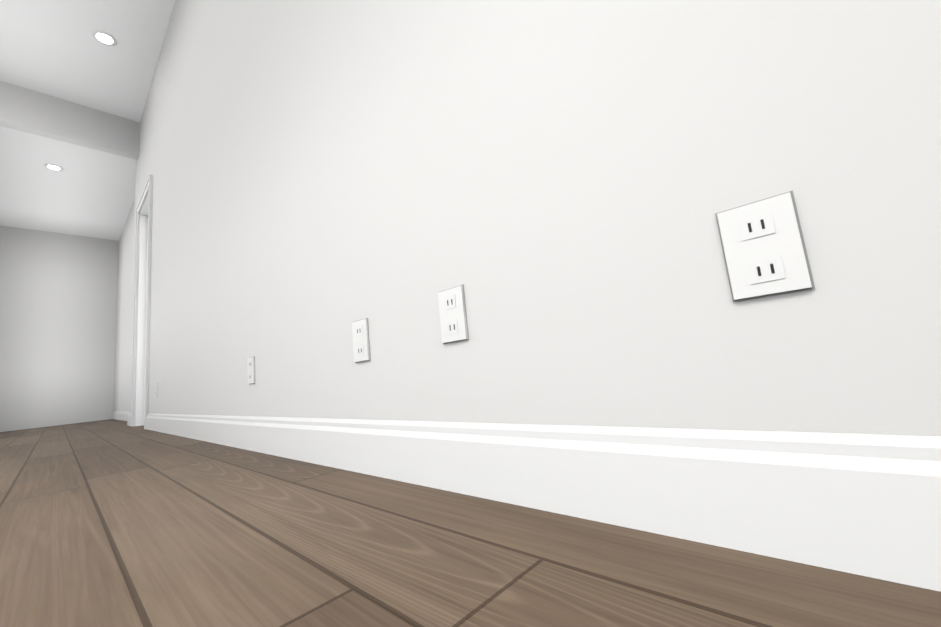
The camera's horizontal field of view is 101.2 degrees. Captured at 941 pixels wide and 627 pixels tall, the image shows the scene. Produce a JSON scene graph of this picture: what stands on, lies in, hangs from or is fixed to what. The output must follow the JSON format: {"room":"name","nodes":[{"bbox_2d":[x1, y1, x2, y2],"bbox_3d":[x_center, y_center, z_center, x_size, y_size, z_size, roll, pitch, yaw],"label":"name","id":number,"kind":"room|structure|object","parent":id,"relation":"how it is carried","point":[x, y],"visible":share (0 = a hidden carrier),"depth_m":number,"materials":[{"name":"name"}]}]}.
{"room":"empty room","nodes":[
{"label":"empty room","id":0,"kind":"room"},
{"bbox_2d":[0,226,115,431],"bbox_3d":[-7.441,0.108,6.869,0.120,3.710,1.650,-13,-11,42],"label":"wall","id":1,"kind":"structure","parent":0,"point":[65,324],"depth_m":6.84,"materials":[{"name":"white paint"}]},
{"bbox_2d":[0,126,135,240],"bbox_3d":[-6.131,-1.937,5.746,3.970,0.260,1.670,-13,-11,42],"label":"ceiling","id":2,"kind":"structure","parent":0,"point":[87,192],"depth_m":5.65,"materials":[{"name":"white paint"}]},
{"bbox_2d":[44,164,62,170],"bbox_3d":[-5.555,-1.946,5.154,0.177,0.004,0.177,-13,-11,42],"label":"recessed light","id":3,"kind":"object","parent":2,"relation":"in","point":[53,167],"visible":1,"depth_m":5.15,"materials":[{"name":"white paint"}]},
{"bbox_2d":[0,80,139,159],"bbox_3d":[-5.565,-0.641,2.985,0.120,3.710,4.530,-13,-11,42],"label":"wall","id":4,"kind":"structure","parent":0,"point":[23,109],"depth_m":4.37,"materials":[{"name":"white paint"}]},
{"bbox_2d":[0,0,174,121],"bbox_3d":[-3.140,-3.404,-1.000,9.910,0.120,7.710,-13,-11,42],"label":"ceiling","id":5,"kind":"structure","parent":0,"point":[55,48],"depth_m":3.79,"materials":[{"name":"white paint"}]},
{"bbox_2d":[92,30,116,45],"bbox_3d":[-3.495,-2.627,3.696,0.177,0.004,0.177,-13,-11,42],"label":"recessed light","id":6,"kind":"object","parent":5,"relation":"in","point":[102,37],"visible":1,"depth_m":3.69,"materials":[{"name":"white paint"}]},
{"bbox_2d":[112,198,134,411],"bbox_3d":[-5.353,-0.207,6.144,4.210,3.710,0.140,-13,-11,42],"label":"wall","id":7,"kind":"structure","parent":0,"point":[122,312],"depth_m":6.60,"materials":[{"name":"white paint"}]},
{"bbox_2d":[0,419,940,626],"bbox_3d":[-4.484,0.677,-0.531,13.900,0.100,9.200,-13,-11,42],"label":"floor","id":8,"kind":"structure","parent":0,"point":[112,523],"depth_m":0.55,"materials":[{"name":"brown wood"}]},
{"bbox_2d":[130,0,940,435],"bbox_3d":[-1.728,-1.085,2.583,6.640,3.710,0.120,-13,-11,42],"label":"wall","id":9,"kind":"structure","parent":0,"point":[552,186],"depth_m":0.70,"materials":[{"name":"white paint"}]},
{"bbox_2d":[131,175,152,428],"bbox_3d":[-3.427,-0.083,4.139,0.970,2.515,0.170,-13,-11,42],"label":"door frame","id":10,"kind":"structure","parent":9,"relation":"attached to","point":[140,360],"depth_m":4.30,"materials":[{"name":"white paint"}]},
{"bbox_2d":[247,356,254,383],"bbox_3d":[-0.974,0.253,1.716,0.080,0.120,0.007,-13,-11,42],"label":"electrical outlet plate","id":11,"kind":"object","parent":9,"relation":"attached to","point":[251,369],"visible":1,"depth_m":1.71,"materials":[{"name":"white plastic"}]},
{"bbox_2d":[352,318,370,362],"bbox_3d":[-0.313,0.077,1.100,0.080,0.120,0.007,-13,-11,42],"label":"electrical outlet plate","id":12,"kind":"object","parent":9,"relation":"attached to","point":[361,342],"visible":1,"depth_m":1.09,"materials":[{"name":"white plastic"}]},
{"bbox_2d":[438,284,468,343],"bbox_3d":[-0.040,0.003,0.846,0.080,0.120,0.007,-13,-11,42],"label":"electrical outlet plate","id":13,"kind":"object","parent":9,"relation":"attached to","point":[453,315],"visible":1,"depth_m":0.84,"materials":[{"name":"white plastic"}]},
{"bbox_2d":[112,411,940,591],"bbox_3d":[-2.210,0.368,-0.248,16.900,0.140,10.110,-13,-11,42],"label":"baseboard","id":14,"kind":"structure","parent":9,"relation":"attached to","point":[867,505],"depth_m":0.51,"materials":[{"name":"white paint"}]},
{"bbox_2d":[715,190,814,301],"bbox_3d":[0.357,-0.080,0.475,0.080,0.120,0.007,-13,-11,42],"label":"electrical outlet plate","id":15,"kind":"object","parent":9,"relation":"attached to","point":[764,248],"visible":1,"depth_m":0.47,"materials":[{"name":"white plastic"}]}
]}

